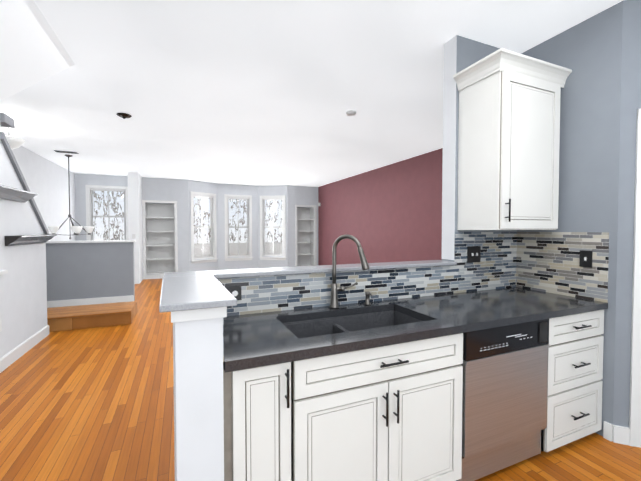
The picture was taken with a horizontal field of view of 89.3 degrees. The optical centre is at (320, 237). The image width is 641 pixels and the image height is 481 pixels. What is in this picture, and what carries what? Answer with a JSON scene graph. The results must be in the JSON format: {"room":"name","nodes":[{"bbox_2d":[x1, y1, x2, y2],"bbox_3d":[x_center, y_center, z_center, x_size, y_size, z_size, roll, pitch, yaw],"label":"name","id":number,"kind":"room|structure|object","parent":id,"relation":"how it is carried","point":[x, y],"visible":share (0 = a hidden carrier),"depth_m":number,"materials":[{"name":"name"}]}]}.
{"room":"kitchen","nodes":[
{"label":"kitchen","id":0,"kind":"room"},
{"bbox_2d":[0,140,46,357],"bbox_3d":[-2.982,-0.100,2.647,0.100,2.850,3.470,-1,2,-23],"label":"wall","id":1,"kind":"structure","parent":0,"point":[23,299],"depth_m":3.56,"materials":[{"name":"white paint"}]},
{"bbox_2d":[0,270,7,274],"bbox_3d":[-3.061,0.350,2.865,0.155,0.030,0.810,-1,2,-23],"label":"trim","id":2,"kind":"structure","parent":1,"relation":"on","point":[3,272],"depth_m":3.21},
{"bbox_2d":[0,185,37,202],"bbox_3d":[-3.098,-0.442,3.214,0.135,0.104,1.060,-1,2,-23],"label":"ledge shelf","id":3,"kind":"object","parent":1,"relation":"attached to","point":[13,194],"visible":1,"depth_m":3.34,"materials":[{"name":"grey wood"}]},
{"bbox_2d":[0,325,48,372],"bbox_3d":[-3.284,1.241,3.412,0.115,0.130,1.920,-1,2,-23],"label":"baseboard","id":4,"kind":"structure","parent":1,"relation":"attached to","point":[14,354],"depth_m":3.59,"materials":[{"name":"white wood"}]},
{"bbox_2d":[0,113,48,234],"bbox_3d":[-3.448,-0.631,3.729,0.160,1.265,1.130,-1,2,-23],"label":"trim","id":5,"kind":"structure","parent":1,"relation":"on","point":[6,120],"depth_m":3.44,"materials":[{"name":"white wood"}]},
{"bbox_2d":[5,234,56,245],"bbox_3d":[-3.333,0.019,3.779,0.135,0.104,1.020,-1,2,-23],"label":"ledge shelf","id":6,"kind":"object","parent":1,"relation":"attached to","point":[20,240],"visible":1,"depth_m":3.56,"materials":[{"name":"grey metal"}]},
{"bbox_2d":[0,0,74,100],"bbox_3d":[-2.293,-1.202,2.151,0.800,0.620,1.230,-1,2,-23],"label":"ceiling soffit","id":7,"kind":"structure","parent":0,"point":[33,51],"depth_m":2.39,"materials":[{"name":"white paint"}]},
{"bbox_2d":[11,146,75,240],"bbox_3d":[-3.985,-0.101,2.682,0.120,2.850,12.720,-1,2,-23],"label":"wall","id":8,"kind":"structure","parent":0,"point":[47,181],"depth_m":6.87,"materials":[{"name":"white paint"}]},
{"bbox_2d":[46,242,134,300],"bbox_3d":[-3.964,0.669,5.103,1.800,1.185,0.120,-1,2,-23],"label":"wall","id":9,"kind":"structure","parent":0,"point":[84,270],"depth_m":5.16,"materials":[{"name":"grey paint"}]},
{"bbox_2d":[46,240,135,307],"bbox_3d":[-3.950,0.554,5.106,1.830,1.015,0.180,-1,2,-23],"label":"trim","id":10,"kind":"structure","parent":9,"relation":"on","point":[86,301],"depth_m":5.16,"materials":[{"name":"white wood"}]},
{"bbox_2d":[47,301,136,331],"bbox_3d":[-3.774,1.171,4.735,1.850,0.200,0.730,-1,2,-23],"label":"step","id":11,"kind":"structure","parent":0,"point":[85,316],"depth_m":4.67,"materials":[{"name":"brown wood"}]},
{"bbox_2d":[128,172,142,283],"bbox_3d":[-4.916,-0.255,8.631,0.230,2.850,0.800,-1,2,-23],"label":"wall","id":12,"kind":"structure","parent":0,"point":[135,203],"depth_m":8.29,"materials":[{"name":"paint"}]},
{"bbox_2d":[74,173,317,274],"bbox_3d":[-3.247,-0.287,9.841,7.090,2.850,0.120,-1,2,-23],"label":"wall","id":13,"kind":"structure","parent":0,"point":[163,189],"depth_m":9.40,"materials":[{"name":"grey paint"}]},
{"bbox_2d":[85,185,128,240],"bbox_3d":[-5.716,-0.556,8.755,1.030,1.685,0.170,-1,2,-23],"label":"dining room window","id":14,"kind":"structure","parent":13,"relation":"in","point":[89,189],"depth_m":8.73,"materials":[{"name":"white glass"}]},
{"bbox_2d":[142,200,177,278],"bbox_3d":[-4.549,0.047,9.219,0.890,2.215,0.018,-1,2,-23],"label":"door frame","id":15,"kind":"structure","parent":13,"relation":"attached to","point":[156,276],"depth_m":9.15,"materials":[{"name":"white wood"}]},
{"bbox_2d":[295,205,316,266],"bbox_3d":[-0.487,0.002,10.948,0.760,2.215,0.018,-1,2,-23],"label":"door frame","id":16,"kind":"structure","parent":13,"relation":"attached to","point":[296,206],"depth_m":10.90,"materials":[{"name":"white wood"}]},
{"bbox_2d":[173,317,223,480],"bbox_3d":[-0.559,0.794,1.436,0.180,1.125,0.660,-1,2,-23],"label":"wall","id":17,"kind":"structure","parent":0,"point":[198,402],"depth_m":1.11,"materials":[{"name":"white paint"}]},
{"bbox_2d":[171,307,226,322],"bbox_3d":[-0.431,0.259,1.153,0.179,0.040,0.094,-1,2,-23],"label":"trim","id":18,"kind":"structure","parent":17,"relation":"attached to","point":[197,314],"depth_m":1.11,"materials":[{"name":"white wood"}]},
{"bbox_2d":[223,317,223,361],"bbox_3d":[-0.494,0.339,1.477,0.031,0.217,0.637,-1,2,-23],"label":"wall tile","id":19,"kind":"structure","parent":17,"relation":"attached to","point":[223,339],"depth_m":1.19,"materials":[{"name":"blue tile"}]},
{"bbox_2d":[188,180,217,271],"bbox_3d":[-3.608,-0.289,9.950,0.120,2.850,1.003,1,2,37],"label":"wall","id":20,"kind":"structure","parent":0,"point":[201,186],"depth_m":9.85,"materials":[{"name":"grey paint"}]},
{"bbox_2d":[190,191,217,263],"bbox_3d":[-3.588,-0.311,9.935,0.170,2.135,0.910,1,2,37],"label":"bay window","id":21,"kind":"structure","parent":20,"relation":"in","point":[213,224],"depth_m":9.97,"materials":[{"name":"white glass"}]},
{"bbox_2d":[218,184,257,269],"bbox_3d":[-2.693,-0.307,10.620,1.280,2.850,0.120,-1,2,-23],"label":"wall","id":22,"kind":"structure","parent":0,"point":[232,189],"depth_m":10.53,"materials":[{"name":"grey paint"}]},
{"bbox_2d":[224,194,252,260],"bbox_3d":[-2.683,-0.329,10.597,0.910,2.135,0.170,-1,2,-23],"label":"bay window","id":23,"kind":"structure","parent":22,"relation":"in","point":[248,237],"depth_m":10.60,"materials":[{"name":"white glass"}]},
{"bbox_2d":[258,185,287,267],"bbox_3d":[-1.575,-0.312,10.816,1.003,2.850,0.120,0,1,7],"label":"wall","id":24,"kind":"structure","parent":0,"point":[271,190],"depth_m":10.75,"materials":[{"name":"grey paint"}]},
{"bbox_2d":[259,195,285,259],"bbox_3d":[-1.578,-0.334,10.790,0.910,2.135,0.170,0,1,7],"label":"bay window","id":25,"kind":"structure","parent":24,"relation":"in","point":[264,225],"depth_m":10.78,"materials":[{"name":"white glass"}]},
{"bbox_2d":[0,0,622,186],"bbox_3d":[-0.979,-1.605,3.777,10.000,0.100,14.050,-1,2,-23],"label":"ceiling","id":26,"kind":"structure","parent":0,"point":[256,92],"depth_m":3.24,"materials":[{"name":"white paint"}]},
{"bbox_2d":[6,128,24,148],"bbox_3d":[-4.177,-1.383,4.350,0.330,0.370,0.330,-1,2,-23],"label":"light","id":27,"kind":"object","parent":26,"relation":"hanging from","point":[14,142],"visible":0.46,"depth_m":4.33,"materials":[{"name":"metal"}]},
{"bbox_2d":[54,150,78,153],"bbox_3d":[-4.758,-1.607,6.081,0.350,0.013,0.150,-1,2,-23],"label":"ceiling vent","id":28,"kind":"object","parent":26,"relation":"in","point":[58,151],"visible":1,"depth_m":6.08,"materials":[{"name":"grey metal"}]},
{"bbox_2d":[47,154,93,238],"bbox_3d":[-4.946,-0.797,6.406,0.770,1.649,0.743,-1,2,-23],"label":"dining chandelier","id":29,"kind":"object","parent":26,"relation":"hanging from","point":[75,230],"visible":0.96,"depth_m":6.36,"materials":[{"name":"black metal"}]},
{"bbox_2d":[116,113,131,118],"bbox_3d":[-2.493,-1.536,4.118,0.170,0.052,0.170,-1,2,-23],"label":"junction","id":30,"kind":"object","parent":26,"relation":"attached to","point":[124,115],"visible":0.98,"depth_m":4.09,"materials":[{"name":"brown metal"}]},
{"bbox_2d":[346,110,356,115],"bbox_3d":[0.377,-1.542,4.013,0.136,0.036,0.136,-1,2,-23],"label":"smoke detector","id":31,"kind":"object","parent":26,"relation":"attached to","point":[351,112],"visible":1,"depth_m":3.98,"materials":[{"name":"white plastic"}]},
{"bbox_2d":[0,278,640,480],"bbox_3d":[-0.979,1.344,3.853,10.000,0.100,14.050,-1,2,-23],"label":"floor","id":32,"kind":"structure","parent":0,"point":[91,404],"depth_m":2.39,"materials":[{"name":"brown wood"}]},
{"bbox_2d":[223,362,290,480],"bbox_3d":[-0.355,0.920,1.540,0.272,0.868,0.667,-1,2,-23],"label":"base cabinet","id":33,"kind":"object","parent":32,"relation":"on","point":[257,421],"visible":0.77,"depth_m":1.26,"materials":[{"name":"white paint"}]},
{"bbox_2d":[291,333,462,480],"bbox_3d":[0.199,0.914,1.776,0.928,0.868,0.667,-1,2,-23],"label":"base cabinet","id":34,"kind":"object","parent":32,"relation":"on","point":[393,412],"visible":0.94,"depth_m":1.48,"materials":[{"name":"white paint"}]},
{"bbox_2d":[223,287,607,372],"bbox_3d":[0.639,0.453,1.958,2.469,0.040,0.642,-1,2,-23],"label":"countertop","id":35,"kind":"structure","parent":34,"relation":"on","point":[254,340],"depth_m":1.75,"materials":[{"name":"stone"}]},
{"bbox_2d":[329,235,369,308],"bbox_3d":[0.170,0.205,1.953,0.180,0.452,0.215,-1,2,-23],"label":"gooseneck faucet","id":36,"kind":"object","parent":35,"relation":"on","point":[335,289],"visible":1,"depth_m":1.98,"materials":[{"name":"silver metal"}]},
{"bbox_2d":[282,310,421,338],"bbox_3d":[0.191,0.587,1.780,0.835,0.216,0.435,-1,2,-23],"label":"undermount sink","id":37,"kind":"object","parent":35,"relation":"in","point":[321,326],"visible":0.1,"depth_m":1.97,"materials":[{"name":"black stone"}]},
{"bbox_2d":[364,291,372,304],"bbox_3d":[0.311,0.387,2.075,0.042,0.083,0.078,-1,2,-23],"label":"soap dispenser","id":38,"kind":"object","parent":35,"relation":"on","point":[367,299],"visible":1,"depth_m":2.08,"materials":[{"name":"silver metal"}]},
{"bbox_2d":[456,319,549,480],"bbox_3d":[0.931,0.907,2.099,0.660,0.866,0.646,-1,2,-23],"label":"dishwasher","id":39,"kind":"object","parent":32,"relation":"on","point":[504,395],"visible":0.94,"depth_m":1.80,"materials":[{"name":"silver metal"}]},
{"bbox_2d":[541,309,603,451],"bbox_3d":[1.514,0.900,2.336,0.586,0.868,0.667,-1,2,-23],"label":"base cabinet","id":40,"kind":"object","parent":32,"relation":"on","point":[575,377],"visible":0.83,"depth_m":2.05,"materials":[{"name":"white paint"}]},
{"bbox_2d":[318,148,442,264],"bbox_3d":[1.603,-0.222,7.348,0.120,2.850,8.270,-1,2,-23],"label":"wall","id":41,"kind":"structure","parent":0,"point":[391,212],"depth_m":7.39,"materials":[{"name":"paint"}]},
{"bbox_2d":[442,35,456,259],"bbox_3d":[0.993,-0.676,2.510,0.002,1.690,0.130,-1,2,-23],"label":"wall","id":42,"kind":"structure","parent":0,"point":[449,146],"depth_m":2.51,"materials":[{"name":"white paint"}]},
{"bbox_2d":[442,35,516,261],"bbox_3d":[2.094,-0.109,2.993,2.390,2.850,0.130,-1,2,-23],"label":"wall","id":43,"kind":"structure","parent":0,"point":[470,52],"depth_m":2.47,"materials":[{"name":"grey paint"}]},
{"bbox_2d":[159,260,456,312],"bbox_3d":[0.208,0.208,1.823,1.998,0.023,0.880,-1,2,-23],"label":"bar","id":44,"kind":"object","parent":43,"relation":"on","point":[190,290],"visible":0.98,"depth_m":1.58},
{"bbox_2d":[216,265,454,315],"bbox_3d":[0.197,0.323,2.121,1.792,0.217,0.008,-1,2,-23],"label":"wall tile","id":45,"kind":"structure","parent":43,"relation":"attached to","point":[269,293],"depth_m":2.06,"materials":[{"name":"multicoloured tile"}]},
{"bbox_2d":[225,286,241,299],"bbox_3d":[-0.503,0.312,1.814,0.120,0.080,0.008,-1,2,-23],"label":"outlet","id":46,"kind":"object","parent":45,"relation":"attached to","point":[235,291],"visible":0.52,"depth_m":1.82,"materials":[{"name":"black plastic"}]},
{"bbox_2d":[454,232,516,292],"bbox_3d":[1.335,0.185,2.603,0.682,0.467,0.008,-1,2,-23],"label":"wall tile","id":47,"kind":"structure","parent":43,"relation":"attached to","point":[494,267],"depth_m":2.60,"materials":[{"name":"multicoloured tile"}]},
{"bbox_2d":[467,246,480,262],"bbox_3d":[1.201,0.128,2.530,0.135,0.125,0.016,-1,2,-23],"label":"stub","id":48,"kind":"object","parent":47,"relation":"attached to","point":[473,253],"visible":1,"depth_m":2.53,"materials":[{"name":"black plastic"}]},
{"bbox_2d":[453,48,571,229],"bbox_3d":[1.399,-0.635,2.392,0.722,1.153,0.400,-1,2,-23],"label":"upper cabinet","id":49,"kind":"object","parent":43,"relation":"attached to","point":[508,139],"visible":1,"depth_m":2.25,"materials":[{"name":"white paint"}]},
{"bbox_2d":[517,1,622,435],"bbox_3d":[1.845,-0.095,2.442,0.120,2.850,0.690,-1,2,-23],"label":"wall","id":50,"kind":"structure","parent":0,"point":[588,52],"depth_m":2.21,"materials":[{"name":"grey paint"}]},
{"bbox_2d":[516,232,608,302],"bbox_3d":[1.779,0.189,2.441,0.008,0.467,0.637,-1,2,-23],"label":"wall tile","id":51,"kind":"structure","parent":50,"relation":"attached to","point":[548,262],"depth_m":2.39,"materials":[{"name":"tile"}]},
{"bbox_2d":[579,250,592,267],"bbox_3d":[1.843,0.145,2.257,0.016,0.115,0.075,-1,2,-23],"label":"light switch","id":52,"kind":"object","parent":51,"relation":"attached to","point":[585,258],"visible":1,"depth_m":2.25,"materials":[{"name":"black plastic"}]},
{"bbox_2d":[613,0,640,426],"bbox_3d":[2.504,-0.081,1.932,1.200,2.850,0.120,1,2,22],"label":"wall","id":53,"kind":"structure","parent":0,"point":[631,73],"depth_m":2.08,"materials":[{"name":"grey paint"}]},
{"bbox_2d":[603,421,629,445],"bbox_3d":[1.947,1.284,2.137,0.124,0.110,0.046,1,2,22],"label":"baseboard","id":54,"kind":"structure","parent":53,"relation":"attached to","point":[621,434],"depth_m":2.12,"materials":[{"name":"white wood"}]},
{"bbox_2d":[629,109,640,447],"bbox_3d":[2.435,0.268,1.958,0.896,2.150,0.140,1,2,22],"label":"door frame","id":55,"kind":"structure","parent":53,"relation":"attached to","point":[635,408],"depth_m":2.06,"materials":[{"name":"white wood"}]},
{"bbox_3d":[-4.662,0.013,9.485,0.800,2.070,0.320,-1,2,-23],"label":"wall","id":56,"kind":"structure","parent":0,"visible":0},
{"bbox_2d":[145,203,174,274],"bbox_3d":[-4.635,0.014,9.421,0.758,2.026,0.415,-1,2,-23],"label":"built-in shelf","id":57,"kind":"object","parent":56,"relation":"in","point":[160,237],"visible":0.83,"depth_m":9.57,"materials":[{"name":"white wood"}]},
{"bbox_3d":[-0.600,-0.032,11.214,0.670,2.070,0.320,-1,2,-23],"label":"wall","id":58,"kind":"structure","parent":0,"visible":0},
{"bbox_2d":[297,207,314,265],"bbox_3d":[-0.573,-0.030,11.150,0.628,2.026,0.415,-1,2,-23],"label":"built-in shelf","id":59,"kind":"object","parent":58,"relation":"in","point":[305,236],"visible":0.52,"depth_m":11.32,"materials":[{"name":"white wood"}]},
{"label":"outside","id":60,"kind":"structure","parent":0,"visible":0},
{"bbox_2d":[93,191,281,256],"bbox_3d":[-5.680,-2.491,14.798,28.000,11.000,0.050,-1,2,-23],"label":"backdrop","id":61,"kind":"structure","parent":60,"point":[235,222],"depth_m":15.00,"materials":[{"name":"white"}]}
]}

